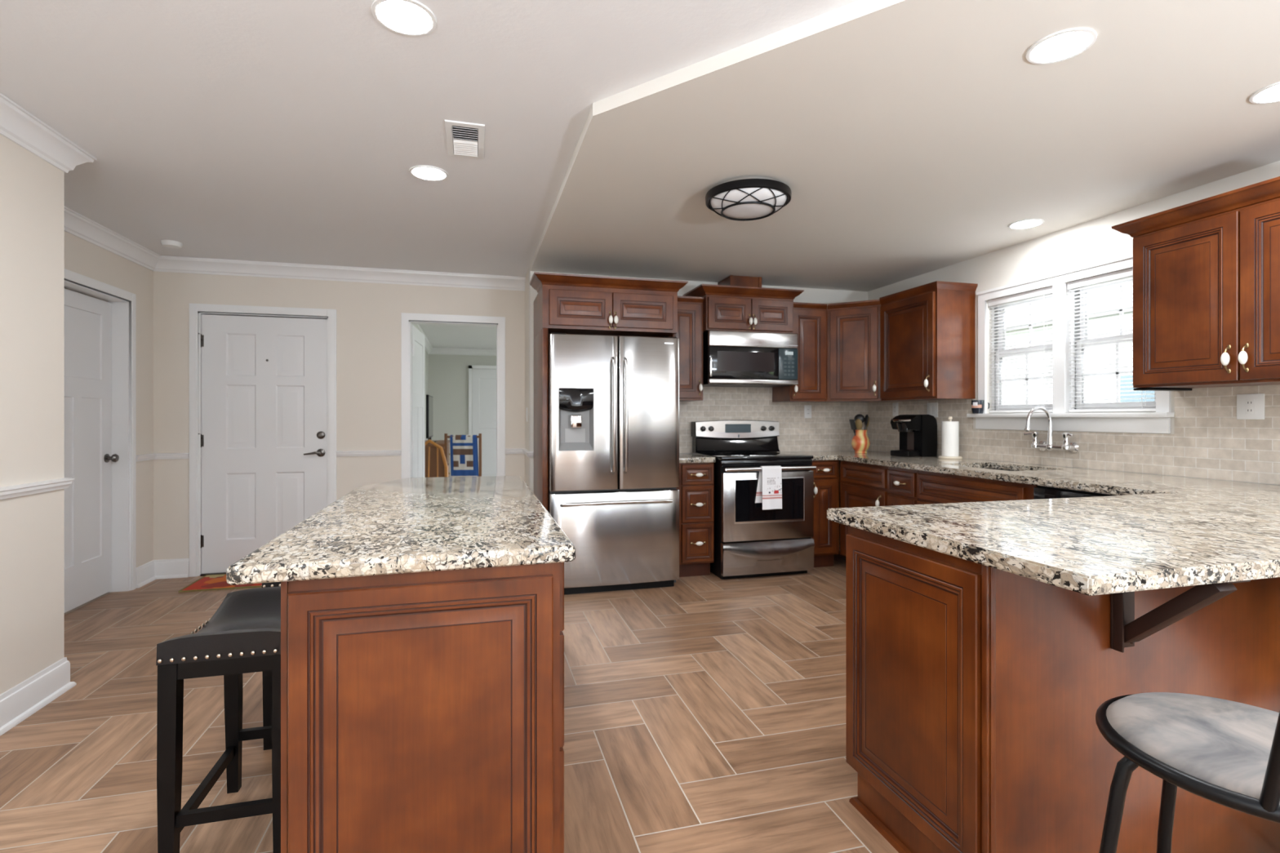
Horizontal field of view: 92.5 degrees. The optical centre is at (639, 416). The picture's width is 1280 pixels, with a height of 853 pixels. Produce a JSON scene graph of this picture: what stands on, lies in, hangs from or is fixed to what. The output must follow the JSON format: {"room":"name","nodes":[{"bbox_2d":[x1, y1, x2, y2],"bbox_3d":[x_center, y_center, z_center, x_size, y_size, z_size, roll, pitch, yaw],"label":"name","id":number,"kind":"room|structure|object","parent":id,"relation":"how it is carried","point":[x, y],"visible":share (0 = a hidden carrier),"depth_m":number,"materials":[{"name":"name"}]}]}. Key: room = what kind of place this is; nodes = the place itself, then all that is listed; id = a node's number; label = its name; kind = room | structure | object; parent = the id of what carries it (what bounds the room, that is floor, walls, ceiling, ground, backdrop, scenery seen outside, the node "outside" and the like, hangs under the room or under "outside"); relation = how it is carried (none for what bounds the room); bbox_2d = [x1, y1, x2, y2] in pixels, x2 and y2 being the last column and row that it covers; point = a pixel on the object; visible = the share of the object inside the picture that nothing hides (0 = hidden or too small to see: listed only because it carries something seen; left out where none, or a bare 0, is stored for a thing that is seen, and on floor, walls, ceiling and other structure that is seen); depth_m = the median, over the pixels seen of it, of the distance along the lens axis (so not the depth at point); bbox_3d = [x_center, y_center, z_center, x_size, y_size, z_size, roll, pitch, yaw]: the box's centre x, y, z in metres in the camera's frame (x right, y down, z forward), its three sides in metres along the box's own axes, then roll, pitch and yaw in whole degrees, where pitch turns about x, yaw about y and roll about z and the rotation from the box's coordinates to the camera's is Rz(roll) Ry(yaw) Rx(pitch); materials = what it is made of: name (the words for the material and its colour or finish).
{"room":"kitchen","nodes":[
{"label":"kitchen","id":0,"kind":"room"},
{"bbox_2d":[0,133,64,694],"bbox_3d":[-2.024,0.007,-0.635,0.680,2.425,6.830,0,0,-15],"label":"wall","id":1,"kind":"structure","parent":0,"point":[32,189],"depth_m":2.54,"materials":[{"name":"beige paint"}]},
{"bbox_2d":[0,477,75,499],"bbox_3d":[-1.928,0.297,-0.596,0.526,0.046,6.856,0,0,-15],"label":"trim","id":2,"kind":"structure","parent":1,"relation":"attached to","point":[6,492],"depth_m":2.54,"materials":[{"name":"white paint"}]},
{"bbox_2d":[0,657,76,736],"bbox_3d":[-1.927,1.150,-0.593,0.530,0.140,6.860,0,0,-15],"label":"baseboard","id":3,"kind":"structure","parent":1,"relation":"attached to","point":[21,701],"depth_m":2.54,"materials":[{"name":"white paint"}]},
{"bbox_2d":[0,92,97,173],"bbox_3d":[-1.909,-1.152,-0.561,0.582,0.104,6.912,0,0,-15],"label":"trim","id":4,"kind":"structure","parent":1,"relation":"attached to","point":[18,125],"depth_m":2.53,"materials":[{"name":"white paint"}]},
{"bbox_2d":[65,288,107,302],"bbox_3d":[-4.083,-0.043,3.765,1.000,2.525,1.800,0,0,-15],"label":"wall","id":5,"kind":"structure","parent":0,"point":[65,288],"depth_m":4.58,"materials":[{"name":"beige paint"}]},
{"bbox_2d":[64,231,153,567],"bbox_3d":[-3.445,0.007,3.549,0.120,2.425,2.190,0,0,-15],"label":"wall","id":6,"kind":"structure","parent":0,"point":[82,257],"depth_m":4.44,"materials":[{"name":"beige paint"}]},
{"bbox_2d":[64,288,119,613],"bbox_3d":[-3.557,0.208,3.902,0.084,2.000,0.750,0,0,-15],"label":"door","id":7,"kind":"structure","parent":6,"relation":"in","point":[88,457],"depth_m":4.00,"materials":[{"name":"white paint"}]},
{"bbox_2d":[64,268,136,592],"bbox_3d":[-3.533,0.173,3.909,0.138,2.093,0.896,0,0,-15],"label":"trim","id":8,"kind":"structure","parent":6,"relation":"attached to","point":[123,302],"depth_m":4.28,"materials":[{"name":"white paint"}]},
{"bbox_2d":[153,271,524,559],"bbox_3d":[-2.296,0.007,5.056,2.884,2.425,0.120,0,0,-15],"label":"wall","id":9,"kind":"structure","parent":0,"point":[369,314],"depth_m":4.97,"materials":[{"name":"beige paint"}]},
{"bbox_2d":[136,558,189,587],"bbox_3d":[-2.256,1.150,4.720,2.786,0.140,0.550,0,0,-15],"label":"baseboard","id":10,"kind":"structure","parent":9,"relation":"attached to","point":[152,571],"depth_m":4.62,"materials":[{"name":"white paint"}]},
{"bbox_2d":[198,314,327,576],"bbox_3d":[-2.971,0.214,4.823,0.920,2.009,0.108,0,0,-15],"label":"door","id":11,"kind":"structure","parent":9,"relation":"in","point":[264,436],"depth_m":4.82,"materials":[{"name":"white paint"}]},
{"bbox_2d":[189,303,336,577],"bbox_3d":[-2.962,0.176,4.867,1.026,2.088,0.138,0,0,-15],"label":"trim","id":12,"kind":"structure","parent":9,"relation":"attached to","point":[196,310],"depth_m":4.70,"materials":[{"name":"white paint"}]},
{"bbox_2d":[64,206,525,290],"bbox_3d":[-2.069,-1.152,3.983,2.763,0.104,2.070,0,0,-15],"label":"trim","id":13,"kind":"structure","parent":9,"relation":"attached to","point":[76,224],"depth_m":4.78,"materials":[{"name":"white paint"}]},
{"bbox_2d":[136,448,533,462],"bbox_3d":[-2.257,0.297,4.722,2.786,0.046,0.546,0,0,-15],"label":"trim","id":14,"kind":"structure","parent":9,"relation":"attached to","point":[514,451],"depth_m":4.95,"materials":[{"name":"white paint"}]},
{"bbox_2d":[411,324,424,477],"bbox_3d":[-2.018,0.210,5.559,0.050,1.995,0.717,0,0,-11],"label":"door","id":15,"kind":"structure","parent":9,"relation":"in","point":[417,337],"depth_m":5.52,"materials":[{"name":"white paint"}]},
{"bbox_2d":[401,312,505,479],"bbox_3d":[-1.586,0.178,5.239,0.842,2.083,0.138,0,0,-15],"label":"trim","id":16,"kind":"structure","parent":9,"relation":"attached to","point":[407,319],"depth_m":5.18,"materials":[{"name":"white paint"}]},
{"bbox_2d":[424,349,428,439],"bbox_3d":[-3.007,0.007,7.909,0.120,2.425,5.760,0,0,-15],"label":"wall","id":17,"kind":"structure","parent":0,"point":[426,354],"depth_m":10.12,"materials":[{"name":"grey paint"}]},
{"bbox_2d":[411,324,496,355],"bbox_3d":[-0.940,-1.152,8.499,4.180,0.104,5.700,0,0,-15],"label":"trim","id":18,"kind":"structure","parent":17,"relation":"attached to","point":[428,348],"depth_m":10.77,"materials":[{"name":"white paint"}]},
{"bbox_2d":[0,0,857,349],"bbox_3d":[-0.457,-1.255,3.916,6.080,0.100,15.040,0,0,-15],"label":"ceiling","id":19,"kind":"structure","parent":0,"point":[293,131],"depth_m":2.38,"materials":[{"name":"white paint"}]},
{"bbox_2d":[160,240,182,248],"bbox_3d":[-3.227,-1.187,4.219,0.120,0.034,0.120,0,0,-15],"label":"smoke detector","id":20,"kind":"object","parent":19,"relation":"attached to","point":[167,243],"visible":1,"depth_m":4.18,"materials":[{"name":"white plastic"}]},
{"bbox_2d":[371,0,436,36],"bbox_3d":[-0.707,-1.200,1.839,0.184,0.008,0.184,0,0,-15],"label":"recessed light","id":21,"kind":"object","parent":19,"relation":"in","point":[404,17],"visible":1,"depth_m":1.83,"materials":[{"name":"white plastic"}]},
{"bbox_2d":[408,164,448,181],"bbox_3d":[-1.041,-1.200,3.020,0.184,0.008,0.184,0,0,-15],"label":"recessed light","id":22,"kind":"object","parent":19,"relation":"in","point":[421,171],"visible":1,"depth_m":3.00,"materials":[{"name":"white plastic"}]},
{"bbox_2d":[412,167,445,179],"bbox_3d":[-1.041,-1.198,3.020,0.155,0.004,0.155,0,0,25],"label":"diffuser","id":23,"kind":"object","parent":22,"relation":"attached to","point":[424,173],"depth_m":3.01,"materials":[{"name":"white plastic"}]},
{"bbox_2d":[444,119,484,159],"bbox_3d":[-0.759,-1.199,2.664,0.160,0.014,0.340,0,0,-15],"label":"ceiling vent","id":24,"kind":"object","parent":19,"relation":"in","point":[467,143],"visible":1,"depth_m":2.65,"materials":[{"name":"white plastic"}]},
{"bbox_2d":[0,551,898,852],"bbox_3d":[-1.225,1.250,4.113,7.460,0.060,15.820,0,0,-15],"label":"floor","id":25,"kind":"structure","parent":0,"point":[703,713],"depth_m":2.40,"materials":[{"name":"beige tile"}]},
{"bbox_2d":[155,586,280,852],"bbox_3d":[-1.142,0.893,1.820,0.315,0.654,0.477,0,0,-15],"label":"stool","id":26,"kind":"object","parent":25,"relation":"on","point":[243,635],"visible":0.57,"depth_m":1.61,"materials":[{"name":"black leather"}]},
{"bbox_2d":[177,573,262,592],"bbox_3d":[-2.869,1.215,4.580,0.824,0.009,0.454,0,0,-15],"label":"door mat","id":27,"kind":"object","parent":25,"relation":"on","point":[208,582],"visible":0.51,"depth_m":4.42,"materials":[{"name":"red fabric"}]},
{"bbox_2d":[261,582,280,750],"bbox_3d":[-1.299,0.893,2.508,0.315,0.654,0.477,0,0,-15],"label":"stool","id":28,"kind":"object","parent":25,"relation":"on","point":[266,675],"visible":0.08,"depth_m":2.25,"materials":[{"name":"black wood"}]},
{"bbox_2d":[280,562,564,852],"bbox_3d":[-0.691,0.782,2.198,0.608,0.876,1.726,0,0,-15],"label":"base cabinet","id":29,"kind":"object","parent":25,"relation":"on","point":[421,712],"visible":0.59,"depth_m":1.36,"materials":[{"name":"brown wood"}]},
{"bbox_2d":[226,475,575,585],"bbox_3d":[-0.741,0.325,2.238,0.731,0.038,1.870,0,0,-15],"label":"countertop","id":30,"kind":"structure","parent":29,"relation":"on","point":[410,525],"depth_m":1.58,"materials":[{"name":"stone"}]},
{"bbox_2d":[533,328,679,595],"bbox_3d":[-0.268,0.304,4.570,0.967,1.831,0.831,0,0,-15],"label":"refrigerator","id":31,"kind":"object","parent":25,"relation":"on","point":[613,401],"depth_m":4.24,"materials":[{"name":"grey metal"}]},
{"bbox_2d":[675,462,714,577],"bbox_3d":[0.352,0.782,4.851,0.300,0.876,0.614,0,0,-15],"label":"base cabinet","id":32,"kind":"object","parent":25,"relation":"on","point":[696,480],"visible":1,"depth_m":4.60,"materials":[{"name":"brown wood"}]},
{"bbox_2d":[679,453,715,462],"bbox_3d":[0.344,0.325,4.858,0.318,0.038,0.577,0,0,-15],"label":"countertop","id":33,"kind":"structure","parent":32,"relation":"on","point":[683,457],"depth_m":4.61,"materials":[{"name":"stone"}]},
{"bbox_2d":[691,420,816,579],"bbox_3d":[0.897,0.623,4.921,0.768,1.194,0.727,0,0,-15],"label":"range","id":34,"kind":"object","parent":25,"relation":"on","point":[750,540],"visible":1,"depth_m":4.65,"materials":[{"name":"silver metal"}]},
{"bbox_2d":[692,451,813,460],"bbox_3d":[0.890,0.311,4.949,0.764,0.026,0.650,0,0,-15],"label":"cooktop","id":35,"kind":"object","parent":34,"relation":"in","point":[719,455],"depth_m":4.72,"materials":[{"name":"grey"}]},
{"bbox_2d":[755,465,782,510],"bbox_3d":[0.962,0.527,4.575,0.200,0.322,0.057,0,0,-15],"label":"dish towel","id":36,"kind":"object","parent":34,"relation":"hanging from","point":[769,488],"visible":1,"depth_m":4.57,"materials":[{"name":"white fabric"}]},
{"bbox_2d":[720,465,816,542],"bbox_3d":[0.979,0.650,4.619,0.752,0.556,0.101,0,0,-15],"label":"oven","id":37,"kind":"object","parent":34,"relation":"in","point":[743,519],"depth_m":4.61,"materials":[{"name":"metal"}]},
{"bbox_2d":[810,460,839,567],"bbox_3d":[1.399,0.782,5.135,0.290,0.876,0.614,0,0,-15],"label":"base cabinet","id":38,"kind":"object","parent":25,"relation":"on","point":[826,474],"visible":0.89,"depth_m":4.89,"materials":[{"name":"brown wood"}]},
{"bbox_2d":[840,460,888,556],"bbox_3d":[1.919,0.782,4.679,0.610,0.876,0.620,0,0,-13],"label":"base cabinet","id":39,"kind":"object","parent":25,"relation":"on","point":[861,485],"visible":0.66,"depth_m":4.63,"materials":[{"name":"brown wood"}]},
{"bbox_2d":[887,466,918,506],"bbox_3d":[2.027,0.782,4.226,0.610,0.876,0.305,0,0,-13],"label":"base cabinet","id":40,"kind":"object","parent":25,"relation":"on","point":[901,482],"visible":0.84,"depth_m":4.15,"materials":[{"name":"brown wood"}]},
{"bbox_2d":[916,467,1037,504],"bbox_3d":[2.167,0.782,3.637,0.610,0.876,0.900,0,0,-13],"label":"base cabinet","id":41,"kind":"object","parent":25,"relation":"on","point":[932,487],"visible":0.09,"depth_m":3.61,"materials":[{"name":"brown wood"}]},
{"bbox_2d":[846,525,1279,852],"bbox_3d":[1.859,0.782,2.020,2.354,0.876,0.606,0,0,-15],"label":"base cabinet","id":42,"kind":"object","parent":25,"relation":"on","point":[975,691],"visible":0.76,"depth_m":1.55,"materials":[{"name":"brown wood"}]},
{"bbox_2d":[780,450,1279,595],"bbox_3d":[1.476,0.325,3.400,2.354,0.038,3.984,0,0,-15],"label":"countertop","id":43,"kind":"structure","parent":42,"relation":"on","point":[1156,531],"depth_m":1.71,"materials":[{"name":"stone"}]},
{"bbox_2d":[851,429,870,453],"bbox_3d":[1.868,0.207,5.182,0.152,0.196,0.152,0,0,-15],"label":"vase","id":44,"kind":"object","parent":43,"relation":"on","point":[860,442],"visible":0.98,"depth_m":5.13,"materials":[{"name":"ceramic"}]},
{"bbox_2d":[848,419,856,435],"bbox_3d":[1.817,0.148,5.168,0.074,0.256,0.068,0,0,-15],"label":"turner","id":45,"kind":"object","parent":44,"relation":"in","point":[852,423],"visible":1,"depth_m":5.16,"materials":[{"name":"black plastic"}]},
{"bbox_2d":[854,418,862,430],"bbox_3d":[1.839,0.146,5.150,0.052,0.259,0.047,0,0,3],"label":"wooden spoon","id":46,"kind":"object","parent":44,"relation":"in","point":[858,422],"visible":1,"depth_m":5.14,"materials":[{"name":"brown wood"}]},
{"bbox_2d":[853,413,865,422],"bbox_3d":[1.861,0.125,5.191,0.074,0.300,0.074,0,0,-15],"label":"ladle","id":47,"kind":"object","parent":44,"relation":"in","point":[861,417],"visible":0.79,"depth_m":5.17,"materials":[{"name":"black plastic"}]},
{"bbox_2d":[864,414,868,430],"bbox_3d":[1.905,0.127,5.160,0.056,0.298,0.054,0,0,-40],"label":"serving spoon","id":48,"kind":"object","parent":44,"relation":"in","point":[866,418],"visible":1,"depth_m":5.15,"materials":[{"name":"black plastic"}]},
{"bbox_2d":[890,414,937,457],"bbox_3d":[2.122,0.142,4.778,0.310,0.325,0.210,0,0,-27],"label":"coffee maker","id":49,"kind":"object","parent":43,"relation":"on","point":[917,433],"visible":1,"depth_m":4.71,"materials":[{"name":"black plastic"}]},
{"bbox_2d":[890,449,919,457],"bbox_3d":[2.051,0.282,4.742,0.130,0.045,0.170,0,0,-27],"label":"drip tray","id":50,"kind":"object","parent":49,"relation":"on","point":[903,453],"depth_m":4.69,"materials":[{"name":"black plastic"}]},
{"bbox_2d":[937,416,962,459],"bbox_3d":[2.276,0.149,4.494,0.160,0.312,0.160,0,0,-15],"label":"paper towel holder","id":51,"kind":"object","parent":43,"relation":"on","point":[949,429],"visible":1,"depth_m":4.45,"materials":[{"name":"white paper"}]},
{"bbox_2d":[1110,580,1250,653],"bbox_3d":[1.234,0.460,1.412,0.072,0.231,0.245,0,0,-15],"label":"bracket","id":52,"kind":"object","parent":42,"relation":"attached to","point":[1125,630],"visible":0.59,"depth_m":1.44,"materials":[{"name":"brown metal"}]},
{"bbox_2d":[1033,485,1115,499],"bbox_3d":[2.344,0.786,2.903,0.608,0.868,0.600,0,0,-13],"label":"dishwasher","id":53,"kind":"object","parent":25,"relation":"on","point":[1040,491],"visible":0.06,"depth_m":3.00,"materials":[{"name":"black metal"}]},
{"bbox_2d":[1095,692,1279,852],"bbox_3d":[1.061,0.720,1.032,0.510,1.000,0.523,0,0,-33],"label":"bar stool","id":54,"kind":"object","parent":25,"relation":"on","point":[1225,753],"visible":1,"depth_m":1.06,"materials":[{"name":"grey fabric"}]},
{"bbox_2d":[1106,692,1279,804],"bbox_3d":[1.046,0.567,1.054,0.388,0.040,0.388,0,0,-33],"label":"seat cushion","id":55,"kind":"object","parent":54,"relation":"on","point":[1221,746],"depth_m":1.05,"materials":[{"name":"grey fabric"}]},
{"bbox_2d":[428,354,496,476],"bbox_3d":[-1.660,0.007,11.319,4.500,2.425,0.120,0,0,-15],"label":"wall","id":56,"kind":"structure","parent":0,"point":[448,374],"depth_m":10.80,"materials":[{"name":"grey paint"}]},
{"bbox_2d":[468,364,496,476],"bbox_3d":[-2.592,0.145,10.973,0.920,2.125,0.052,0,0,-15],"label":"door","id":57,"kind":"structure","parent":56,"relation":"in","point":[482,379],"depth_m":10.91,"materials":[{"name":"white paint"}]},
{"bbox_2d":[524,268,528,486],"bbox_3d":[-0.894,0.007,5.165,0.120,2.425,0.400,0,0,-15],"label":"wall","id":58,"kind":"structure","parent":0,"point":[526,282],"depth_m":5.14,"materials":[{"name":"beige paint"}]},
{"bbox_2d":[528,264,867,551],"bbox_3d":[0.602,0.007,5.295,3.076,2.425,0.130,0,0,-15],"label":"wall","id":59,"kind":"structure","parent":0,"point":[828,428],"depth_m":5.40,"materials":[{"name":"stone"}]},
{"bbox_2d":[529,271,688,338],"bbox_3d":[-0.277,-0.795,4.620,1.099,0.366,0.729,0,0,-15],"label":"upper cabinet","id":60,"kind":"object","parent":59,"relation":"attached to","point":[564,303],"visible":1,"depth_m":4.31,"materials":[{"name":"brown wood"}]},
{"bbox_2d":[674,295,703,401],"bbox_3d":[0.312,-0.541,4.954,0.326,0.818,0.374,0,0,-15],"label":"upper cabinet","id":61,"kind":"object","parent":59,"relation":"attached to","point":[690,308],"visible":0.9,"depth_m":4.83,"materials":[{"name":"brown wood"}]},
{"bbox_2d":[682,284,804,333],"bbox_3d":[0.847,-0.858,5.073,0.886,0.346,0.446,0,0,-15],"label":"upper cabinet","id":62,"kind":"object","parent":59,"relation":"attached to","point":[725,308],"visible":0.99,"depth_m":4.89,"materials":[{"name":"brown wood"}]},
{"bbox_2d":[717,275,761,287],"bbox_3d":[0.831,-1.093,5.148,0.280,0.121,0.288,0,0,-15],"label":"chase","id":63,"kind":"object","parent":62,"relation":"on","point":[732,280],"visible":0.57,"depth_m":5.02,"materials":[{"name":"brown wood"}]},
{"bbox_2d":[702,329,798,387],"bbox_3d":[0.861,-0.469,5.077,0.778,0.420,0.423,0,0,-15],"label":"microwave","id":64,"kind":"object","parent":62,"relation":"attached to","point":[731,358],"visible":0.99,"depth_m":4.88,"materials":[{"name":"silver metal"}]},
{"bbox_2d":[772,302,827,402],"bbox_3d":[1.378,-0.541,5.242,0.345,0.818,0.374,0,0,-15],"label":"upper cabinet","id":65,"kind":"object","parent":59,"relation":"attached to","point":[810,319],"visible":0.74,"depth_m":5.11,"materials":[{"name":"brown wood"}]},
{"bbox_2d":[804,404,811,417],"bbox_3d":[1.499,-0.048,5.465,0.072,0.116,0.009,0,0,-15],"label":"outlet","id":66,"kind":"object","parent":59,"relation":"attached to","point":[807,408],"visible":1,"depth_m":5.46,"materials":[{"name":"white plastic"}]},
{"bbox_2d":[806,408,809,415],"bbox_3d":[1.500,-0.048,5.462,0.034,0.068,0.003,0,0,-15],"label":"receptacle","id":67,"kind":"object","parent":66,"relation":"attached to","point":[807,409],"depth_m":5.46,"materials":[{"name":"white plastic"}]},
{"bbox_2d":[530,0,1279,291],"bbox_3d":[1.440,-1.185,2.196,3.074,0.060,6.312,0,0,-15],"label":"ceiling","id":68,"kind":"structure","parent":0,"point":[907,138],"depth_m":2.53,"materials":[{"name":"white paint"}]},
{"bbox_2d":[705,175,791,221],"bbox_3d":[0.550,-1.095,3.122,0.432,0.120,0.432,0,0,-15],"label":"ceiling lamp","id":69,"kind":"object","parent":68,"relation":"attached to","point":[744,198],"visible":1,"depth_m":3.00,"materials":[{"name":"metal"}]},
{"bbox_2d":[1008,218,1044,229],"bbox_3d":[2.304,-1.150,3.656,0.184,0.008,0.184,0,0,-15],"label":"recessed light","id":70,"kind":"object","parent":68,"relation":"in","point":[1029,223],"visible":1,"depth_m":3.64,"materials":[{"name":"white plastic"}]},
{"bbox_2d":[1010,220,1041,228],"bbox_3d":[2.304,-1.148,3.656,0.155,0.004,0.155,0,0,34],"label":"diffuser","id":71,"kind":"object","parent":70,"relation":"attached to","point":[1020,224],"depth_m":3.64,"materials":[{"name":"white plastic"}]},
{"bbox_2d":[1025,26,1097,64],"bbox_3d":[1.308,-1.150,1.905,0.184,0.008,0.184,0,0,-15],"label":"recessed light","id":72,"kind":"object","parent":68,"relation":"in","point":[1065,44],"visible":1,"depth_m":1.89,"materials":[{"name":"white plastic"}]},
{"bbox_2d":[1031,31,1091,62],"bbox_3d":[1.308,-1.148,1.905,0.155,0.004,0.155,0,0,34],"label":"diffuser","id":73,"kind":"object","parent":72,"relation":"attached to","point":[1057,46],"depth_m":1.90,"materials":[{"name":"white plastic"}]},
{"bbox_2d":[1248,81,1279,103],"bbox_3d":[2.276,-1.150,2.158,0.184,0.008,0.184,0,0,-15],"label":"recessed light","id":74,"kind":"object","parent":68,"relation":"in","point":[1268,94],"visible":1,"depth_m":2.18,"materials":[{"name":"white plastic"}]},
{"bbox_2d":[1254,84,1279,102],"bbox_3d":[2.276,-1.148,2.158,0.155,0.004,0.155,0,0,25],"label":"diffuser","id":75,"kind":"object","parent":74,"relation":"attached to","point":[1270,93],"depth_m":2.18,"materials":[{"name":"white plastic"}]},
{"bbox_2d":[867,160,1279,484],"bbox_3d":[3.234,0.007,1.661,0.130,2.425,8.520,0,0,-15],"label":"wall","id":76,"kind":"structure","parent":0,"point":[1208,442],"depth_m":3.49,"materials":[{"name":"stone"}]},
{"bbox_2d":[811,299,906,402],"bbox_3d":[1.873,-0.541,5.239,0.625,0.818,0.630,0,0,-15],"label":"upper cabinet","id":77,"kind":"object","parent":76,"relation":"attached to","point":[853,328],"visible":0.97,"depth_m":5.05,"materials":[{"name":"brown wood"}]},
{"bbox_2d":[892,402,898,416],"bbox_3d":[2.190,-0.065,5.253,0.009,0.116,0.072,0,0,-15],"label":"outlet","id":78,"kind":"object","parent":76,"relation":"attached to","point":[895,405],"visible":0.93,"depth_m":5.25,"materials":[{"name":"white plastic"}]},
{"bbox_2d":[879,280,977,400],"bbox_3d":[2.161,-0.546,4.670,0.390,0.828,0.644,0,0,-15],"label":"upper cabinet","id":79,"kind":"object","parent":76,"relation":"attached to","point":[927,331],"visible":1,"depth_m":4.42,"materials":[{"name":"brown wood"}]},
{"bbox_2d":[927,402,937,417],"bbox_3d":[2.305,-0.055,4.828,0.009,0.116,0.115,0,0,-15],"label":"light switch","id":80,"kind":"object","parent":76,"relation":"attached to","point":[932,407],"visible":0.93,"depth_m":4.82,"materials":[{"name":"white plastic"}]},
{"bbox_2d":[991,295,1052,413],"bbox_3d":[2.600,-0.425,4.100,0.070,0.800,0.530,0,0,-15],"label":"window","id":81,"kind":"structure","parent":76,"relation":"in","point":[1043,298],"depth_m":4.25,"materials":[{"name":"white paint"}]},
{"bbox_2d":[988,286,1052,413],"bbox_3d":[2.546,-0.426,4.085,0.038,0.794,0.514,0,0,-15],"label":"window blind","id":82,"kind":"object","parent":81,"relation":"attached to","point":[1046,291],"visible":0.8,"depth_m":4.08,"materials":[{"name":"white plastic"}]},
{"bbox_2d":[1023,405,1079,453],"bbox_3d":[2.468,0.075,3.759,0.253,0.284,0.335,0,0,-15],"label":"faucet","id":83,"kind":"object","parent":76,"relation":"attached to","point":[1073,447],"visible":1,"depth_m":3.75,"materials":[{"name":"silver metal"}]},
{"bbox_2d":[966,412,1174,433],"bbox_3d":[2.615,0.032,3.813,0.162,0.111,1.327,0,0,-15],"label":"window sill","id":84,"kind":"structure","parent":76,"relation":"attached to","point":[1123,422],"depth_m":3.61,"materials":[{"name":"white paint"}]},
{"bbox_2d":[971,400,989,413],"bbox_3d":[2.418,-0.072,4.366,0.106,0.095,0.082,0,0,-11],"label":"mug","id":85,"kind":"object","parent":84,"relation":"on","point":[977,406],"visible":1,"depth_m":4.33,"materials":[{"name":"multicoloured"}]},
{"bbox_2d":[971,402,982,408],"bbox_3d":[2.384,-0.085,4.341,0.068,0.040,0.018,0,0,45],"label":"print","id":86,"kind":"object","parent":85,"relation":"attached to","point":[974,405],"depth_m":4.33},
{"bbox_2d":[976,253,1171,413],"bbox_3d":[2.646,-0.459,3.803,0.137,0.868,1.260,0,0,-15],"label":"trim","id":87,"kind":"structure","parent":76,"relation":"attached to","point":[1059,281],"depth_m":3.79,"materials":[{"name":"white paint"}]},
{"bbox_2d":[1002,279,1155,413],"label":"window","id":88,"kind":"structure","parent":76,"relation":"in","point":[1129,280],"depth_m":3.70,"materials":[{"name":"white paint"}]},
{"bbox_2d":[1067,267,1155,412],"bbox_3d":[2.701,-0.426,3.509,0.038,0.794,0.509,0,0,-15],"label":"window blind","id":89,"kind":"object","parent":88,"relation":"attached to","point":[1126,274],"visible":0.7,"depth_m":3.55,"materials":[{"name":"white plastic"}]},
{"bbox_2d":[1111,176,1279,388],"bbox_3d":[2.693,-0.554,2.681,0.382,0.818,0.962,0,0,-15],"label":"upper cabinet","id":90,"kind":"object","parent":76,"relation":"attached to","point":[1206,271],"visible":1,"depth_m":2.72,"materials":[{"name":"brown wood"}]},
{"bbox_2d":[1133,387,1192,391],"bbox_3d":[2.628,-0.139,3.077,0.300,0.012,0.070,0,0,-15],"label":"light","id":91,"kind":"object","parent":90,"relation":"attached to","point":[1135,388],"visible":1,"depth_m":3.05,"materials":[{"name":"black"}]},
{"bbox_2d":[1236,393,1264,419],"bbox_3d":[2.840,-0.048,2.849,0.009,0.118,0.105,0,0,-15],"label":"outlet","id":92,"kind":"object","parent":76,"relation":"attached to","point":[1249,406],"visible":1,"depth_m":2.85,"materials":[{"name":"white plastic"}]},
{"bbox_2d":[1244,399,1254,413],"bbox_3d":[2.837,-0.048,2.849,0.003,0.068,0.034,0,0,-15],"label":"receptacle","id":93,"kind":"object","parent":92,"relation":"attached to","point":[1249,403],"depth_m":2.85,"materials":[{"name":"white plastic"}]},
{"bbox_3d":[-0.883,1.219,8.483,4.280,0.007,5.760,0,0,-15],"label":"floor","id":94,"kind":"structure","parent":0,"visible":0},
{"bbox_2d":[424,439,448,477],"bbox_3d":[-2.355,0.733,6.702,0.440,0.964,0.510,0,0,-7],"label":"wooden chair","id":95,"kind":"object","parent":94,"relation":"on","point":[446,466],"visible":0.2,"depth_m":6.91,"materials":[{"name":"brown wood"}]},
{"bbox_2d":[424,440,450,477],"bbox_3d":[-2.709,0.770,7.969,0.437,0.890,1.300,0,0,-15],"label":"dresser","id":96,"kind":"object","parent":94,"relation":"on","point":[433,464],"visible":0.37,"depth_m":7.37,"materials":[{"name":"brown wood"}]},
{"bbox_2d":[424,394,436,442],"bbox_3d":[-2.719,0.025,7.915,0.160,0.600,0.840,0,0,-15],"label":"television","id":97,"kind":"object","parent":96,"relation":"on","point":[429,399],"visible":0.87,"depth_m":7.70,"materials":[{"name":"black"}]},
{"bbox_2d":[444,433,481,476],"bbox_3d":[-2.095,0.706,7.255,0.428,1.020,0.360,0,0,-3],"label":"rack","id":98,"kind":"object","parent":94,"relation":"on","point":[446,437],"visible":0.39,"depth_m":7.24,"materials":[{"name":"brown wood"}]},
{"bbox_2d":[449,435,478,476],"bbox_3d":[-2.082,0.472,7.255,0.328,0.518,0.070,0,0,-3],"label":"quilt","id":99,"kind":"object","parent":98,"relation":"hanging from","point":[464,449],"visible":0.91,"depth_m":7.23,"materials":[{"name":"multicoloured fabric"}]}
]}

